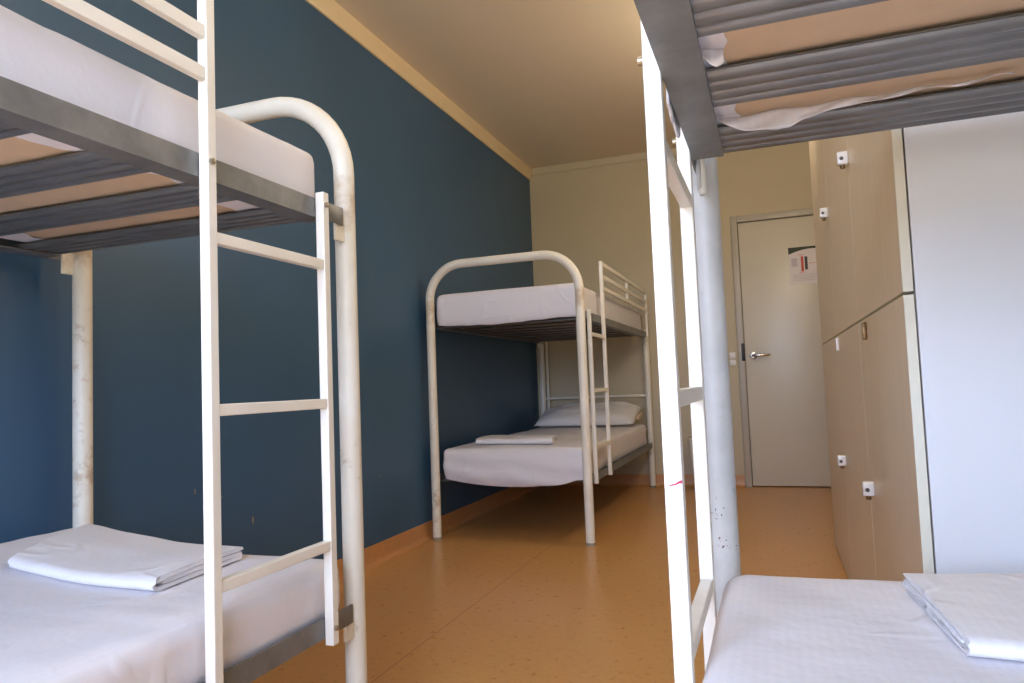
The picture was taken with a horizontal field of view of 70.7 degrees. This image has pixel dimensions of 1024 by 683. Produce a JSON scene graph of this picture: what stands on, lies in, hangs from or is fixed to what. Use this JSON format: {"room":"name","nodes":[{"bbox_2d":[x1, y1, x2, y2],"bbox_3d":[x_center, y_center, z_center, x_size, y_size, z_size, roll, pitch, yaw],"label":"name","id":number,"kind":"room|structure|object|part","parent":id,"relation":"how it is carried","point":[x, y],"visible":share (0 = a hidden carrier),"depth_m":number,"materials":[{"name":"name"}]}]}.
{"room":"dormitory","nodes":[
{"label":"dormitory","id":0,"kind":"room"},
{"bbox_2d":[0,0,539,559],"bbox_3d":[-1.048,-0.291,2.884,0.120,2.700,7.020,-4,-4,20],"label":"wall","id":1,"kind":"structure","parent":0,"point":[430,194],"depth_m":2.94,"materials":[{"name":"blue paint"}]},
{"bbox_2d":[305,0,531,180],"bbox_3d":[-1.011,-1.593,2.996,0.026,0.092,6.900,-4,-4,20],"label":"trim","id":2,"kind":"structure","parent":1,"relation":"attached to","point":[330,9],"depth_m":4.15,"materials":[{"name":"beige paint"}]},
{"bbox_2d":[337,486,542,583],"bbox_3d":[-0.904,1.006,2.834,0.034,0.095,6.900,-4,-4,20],"label":"baseboard","id":3,"kind":"structure","parent":1,"relation":"attached to","point":[375,555],"depth_m":4.06,"materials":[{"name":"brown wood"}]},
{"bbox_2d":[334,0,675,168],"bbox_3d":[0.266,-1.767,2.543,2.990,0.100,7.140,-4,-4,20],"label":"ceiling","id":4,"kind":"structure","parent":0,"point":[555,82],"depth_m":4.19,"materials":[{"name":"paint"}]},
{"bbox_2d":[250,486,847,682],"bbox_3d":[0.376,1.025,2.370,2.990,0.100,7.140,-4,-4,20],"label":"floor","id":5,"kind":"structure","parent":0,"point":[516,592],"depth_m":3.01,"materials":[{"name":"orange laminate"}]},
{"bbox_2d":[0,0,366,682],"bbox_3d":[-1.128,0.146,0.863,0.918,1.586,2.132,-4,-4,20],"label":"bunk bed","id":6,"kind":"object","parent":5,"relation":"on","point":[114,149],"visible":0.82,"depth_m":1.46,"materials":[{"name":"white metal"}]},
{"bbox_3d":[-1.550,-0.288,1.010,0.049,0.043,1.930,-4,-4,20],"label":"rail","id":7,"kind":"part","parent":6,"relation":"part of","materials":[{"name":"grey metal"}]},
{"bbox_2d":[0,5,314,242],"bbox_3d":[-1.159,-0.386,0.894,0.795,0.160,1.981,-4,-4,20],"label":"mattress","id":8,"kind":"object","parent":6,"relation":"on","point":[33,55],"visible":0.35,"depth_m":1.25,"materials":[{"name":"white fabric"}]},
{"bbox_3d":[-0.773,-0.336,0.731,0.049,0.043,1.930,-4,-4,20],"label":"rail","id":9,"kind":"part","parent":6,"relation":"part of","materials":[{"name":"grey metal"}]},
{"bbox_2d":[0,528,339,682],"bbox_3d":[-1.111,0.510,0.843,0.841,0.181,2.000,-4,-4,20],"label":"mattress","id":10,"kind":"object","parent":6,"relation":"on","point":[52,630],"visible":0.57,"depth_m":1.27,"materials":[{"name":"white fabric"}]},
{"bbox_2d":[8,524,242,590],"bbox_3d":[-0.873,0.468,1.593,0.527,0.061,0.298,-4,-4,20],"label":"sheet","id":11,"kind":"object","parent":10,"relation":"on","point":[88,554],"visible":0.96,"depth_m":1.52,"materials":[{"name":"white fabric"}]},
{"bbox_3d":[-0.782,0.187,1.843,0.900,1.574,0.049,-4,-4,20],"label":"arched frame","id":12,"kind":"part","parent":6,"relation":"part of","materials":[{"name":"white metal"}]},
{"bbox_3d":[-0.738,0.571,0.675,0.049,0.043,1.930,-4,-4,20],"label":"rail","id":13,"kind":"part","parent":6,"relation":"part of","materials":[{"name":"grey metal"}]},
{"bbox_2d":[426,250,656,546],"bbox_3d":[0.326,0.349,4.916,0.946,1.567,2.132,-4,-4,20],"label":"bunk bed","id":14,"kind":"object","parent":5,"relation":"on","point":[583,328],"visible":0.88,"depth_m":4.09,"materials":[{"name":"white metal"}]},
{"bbox_3d":[-0.058,0.824,5.054,0.049,0.043,1.960,-4,-4,20],"label":"rail","id":15,"kind":"part","parent":14,"relation":"part of","materials":[{"name":"grey metal"}]},
{"bbox_3d":[-0.092,-0.048,5.108,0.049,0.043,1.960,-4,-4,20],"label":"rail","id":16,"kind":"part","parent":14,"relation":"part of","materials":[{"name":"grey metal"}]},
{"bbox_2d":[437,283,640,332],"bbox_3d":[0.291,-0.156,4.923,0.858,0.199,1.968,-4,-4,20],"label":"mattress","id":17,"kind":"object","parent":14,"relation":"on","point":[510,305],"visible":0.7,"depth_m":4.03,"materials":[{"name":"white fabric"}]},
{"bbox_3d":[0.265,0.571,6.035,0.049,1.244,0.049,-4,-4,20],"label":"post","id":18,"kind":"part","parent":14,"relation":"part of","materials":[{"name":"white metal"}]},
{"bbox_2d":[443,424,646,486],"bbox_3d":[0.332,0.730,4.861,0.849,0.220,1.979,-4,-4,20],"label":"mattress","id":19,"kind":"object","parent":14,"relation":"on","point":[560,462],"visible":0.68,"depth_m":4.00,"materials":[{"name":"white fabric"}]},
{"bbox_2d":[476,435,556,443],"bbox_3d":[0.046,0.573,4.265,0.518,0.037,0.376,-4,-4,20],"label":"sheet","id":20,"kind":"object","parent":19,"relation":"on","point":[490,439],"visible":1,"depth_m":4.12,"materials":[{"name":"white fabric"}]},
{"bbox_2d":[534,402,641,425],"bbox_3d":[0.604,0.559,5.602,0.795,0.168,0.386,-4,-4,20],"label":"pillow","id":21,"kind":"object","parent":19,"relation":"on","point":[621,413],"visible":0.82,"depth_m":5.49,"materials":[{"name":"fabric"}]},
{"bbox_3d":[0.672,0.406,5.895,0.879,0.864,0.022,-4,-4,20],"label":"head rail","id":22,"kind":"part","parent":14,"relation":"part of","materials":[{"name":"white metal"}]},
{"bbox_3d":[0.710,-0.097,4.820,0.049,0.043,1.960,-4,-4,20],"label":"rail","id":23,"kind":"part","parent":14,"relation":"part of","materials":[{"name":"grey metal"}]},
{"bbox_3d":[0.745,0.774,4.766,0.049,0.043,1.960,-4,-4,20],"label":"rail","id":24,"kind":"part","parent":14,"relation":"part of","materials":[{"name":"grey metal"}]},
{"bbox_3d":[1.091,0.520,5.739,0.049,1.244,0.049,-4,-4,20],"label":"post","id":25,"kind":"part","parent":14,"relation":"part of","materials":[{"name":"white metal"}]},
{"bbox_2d":[687,436,694,484],"bbox_3d":[1.490,0.921,5.463,0.292,0.401,0.232,-4,-4,20],"label":"waste bin","id":26,"kind":"object","parent":5,"relation":"on","point":[689,438],"visible":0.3,"depth_m":5.42,"materials":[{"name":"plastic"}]},
{"bbox_2d":[634,0,1023,682],"bbox_3d":[0.410,0.045,0.158,0.923,1.579,2.132,-4,-4,20],"label":"bunk bed","id":27,"kind":"object","parent":5,"relation":"on","point":[671,30],"visible":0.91,"depth_m":0.90,"materials":[{"name":"white metal"}]},
{"bbox_3d":[-0.001,-0.364,0.293,0.049,0.043,1.892,-4,-4,20],"label":"rail","id":28,"kind":"part","parent":27,"relation":"part of","materials":[{"name":"grey metal"}]},
{"bbox_3d":[0.768,0.091,1.134,0.910,1.555,0.049,-4,-4,20],"label":"arched frame","id":29,"kind":"part","parent":27,"relation":"part of","materials":[{"name":"white metal"}]},
{"bbox_2d":[666,0,1023,137],"bbox_3d":[0.383,-0.446,0.192,0.868,0.196,1.904,-4,-4,20],"label":"mattress","id":30,"kind":"object","parent":27,"relation":"on","point":[888,18],"visible":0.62,"depth_m":0.84,"materials":[{"name":"white fabric"}]},
{"bbox_2d":[702,575,1023,682],"bbox_3d":[0.433,0.404,0.165,0.860,0.188,1.964,-4,-4,20],"label":"mattress","id":31,"kind":"object","parent":27,"relation":"on","point":[768,629],"visible":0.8,"depth_m":0.88,"materials":[{"name":"white fabric"}]},
{"bbox_2d":[902,573,1023,661],"bbox_3d":[0.746,0.327,0.858,0.467,0.025,0.404,-4,-4,20],"label":"sheet","id":32,"kind":"object","parent":31,"relation":"on","point":[982,613],"visible":1,"depth_m":0.89,"materials":[{"name":"white fabric"}]},
{"bbox_2d":[808,139,851,578],"bbox_3d":[1.689,-0.095,3.087,0.628,2.120,0.859,-4,-4,20],"label":"locker","id":33,"kind":"object","parent":5,"relation":"on","point":[816,150],"visible":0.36,"depth_m":3.13,"materials":[{"name":"beige laminate"}]},
{"bbox_3d":[1.383,-0.570,3.220,0.018,1.132,0.856,-4,-4,20],"label":"door","id":34,"kind":"part","parent":33,"relation":"part of","materials":[{"name":"beige laminate"}]},
{"bbox_3d":[1.424,0.484,3.155,0.018,0.970,0.856,-4,-4,20],"label":"door","id":35,"kind":"part","parent":33,"relation":"part of","materials":[{"name":"beige laminate"}]},
{"bbox_2d":[819,136,876,579],"bbox_3d":[1.397,-0.131,2.325,0.658,2.120,0.787,-4,-4,20],"label":"locker","id":36,"kind":"object","parent":5,"relation":"on","point":[854,459],"visible":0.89,"depth_m":2.37,"materials":[{"name":"beige laminate"}]},
{"bbox_3d":[1.104,-0.607,2.450,0.018,1.132,0.776,-4,-4,20],"label":"door","id":37,"kind":"part","parent":36,"relation":"part of","materials":[{"name":"beige laminate"}]},
{"bbox_3d":[1.145,0.447,2.385,0.018,0.970,0.776,-4,-4,20],"label":"door","id":38,"kind":"part","parent":36,"relation":"part of","materials":[{"name":"beige laminate"}]},
{"bbox_2d":[836,111,1023,581],"bbox_3d":[1.136,-0.165,1.604,0.658,2.120,0.747,-4,-4,20],"label":"locker","id":39,"kind":"object","parent":5,"relation":"on","point":[937,210],"visible":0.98,"depth_m":1.32,"materials":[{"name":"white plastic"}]},
{"bbox_3d":[0.844,-0.641,1.732,0.018,1.132,0.744,-4,-4,20],"label":"door","id":40,"kind":"part","parent":39,"relation":"part of","materials":[{"name":"beige laminate"}]},
{"bbox_3d":[0.886,0.413,1.667,0.018,0.970,0.744,-4,-4,20],"label":"door","id":41,"kind":"part","parent":39,"relation":"part of","materials":[{"name":"beige laminate"}]},
{"bbox_2d":[530,142,812,486],"bbox_3d":[1.516,-0.213,5.763,2.990,2.700,0.140,-4,-4,20],"label":"wall","id":42,"kind":"structure","parent":0,"point":[587,216],"depth_m":5.89,"materials":[{"name":"beige paint"}]},
{"bbox_2d":[531,148,676,175],"bbox_3d":[1.449,-1.537,5.763,2.723,0.055,0.026,-4,-4,20],"label":"trim","id":43,"kind":"structure","parent":42,"relation":"attached to","point":[638,156],"depth_m":6.04,"materials":[{"name":"beige paint"}]},
{"bbox_2d":[556,474,744,487],"bbox_3d":[1.555,1.081,5.595,2.714,0.095,0.034,-4,-4,20],"label":"baseboard","id":44,"kind":"structure","parent":42,"relation":"attached to","point":[634,480],"depth_m":5.80,"materials":[{"name":"brown wood"}]},
{"bbox_2d":[729,352,735,358],"bbox_3d":[1.710,0.107,5.596,0.044,0.048,0.015,-4,-4,20],"label":"light switch","id":45,"kind":"object","parent":42,"relation":"attached to","point":[732,354],"visible":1,"depth_m":5.59,"materials":[{"name":"white plastic"}]},
{"bbox_2d":[730,359,735,365],"bbox_3d":[1.712,0.163,5.592,0.044,0.048,0.015,-4,-4,20],"label":"light switch","id":46,"kind":"object","parent":42,"relation":"attached to","point":[733,361],"visible":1,"depth_m":5.59,"materials":[{"name":"white plastic"}]},
{"bbox_2d":[730,208,830,486],"bbox_3d":[2.186,0.044,5.450,0.920,2.095,0.150,-4,-4,20],"label":"door","id":47,"kind":"structure","parent":42,"relation":"in","point":[785,400],"depth_m":5.50,"materials":[{"name":"wood"}]},
{"bbox_3d":[1.783,0.082,5.563,0.025,0.135,0.004,-4,-4,20],"label":"strike plate","id":48,"kind":"part","parent":47,"relation":"part of","materials":[{"name":"silver metal"}]},
{"bbox_3d":[1.900,0.103,5.504,0.134,0.020,0.062,-4,-4,20],"label":"lever","id":49,"kind":"part","parent":47,"relation":"part of","materials":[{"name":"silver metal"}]},
{"bbox_2d":[788,245,817,284],"bbox_3d":[2.211,-0.580,5.466,0.210,0.285,0.002,-4,-4,20],"label":"poster","id":50,"kind":"object","parent":47,"relation":"attached to","point":[802,260],"visible":0.94,"depth_m":5.47,"materials":[{"name":"paper"}]},
{"bbox_2d":[791,258,815,280],"bbox_3d":[2.211,-0.550,5.465,0.172,0.174,0.001,-4,-4,20],"label":"print","id":51,"kind":"object","parent":50,"relation":"attached to","point":[802,269],"depth_m":5.47}
]}

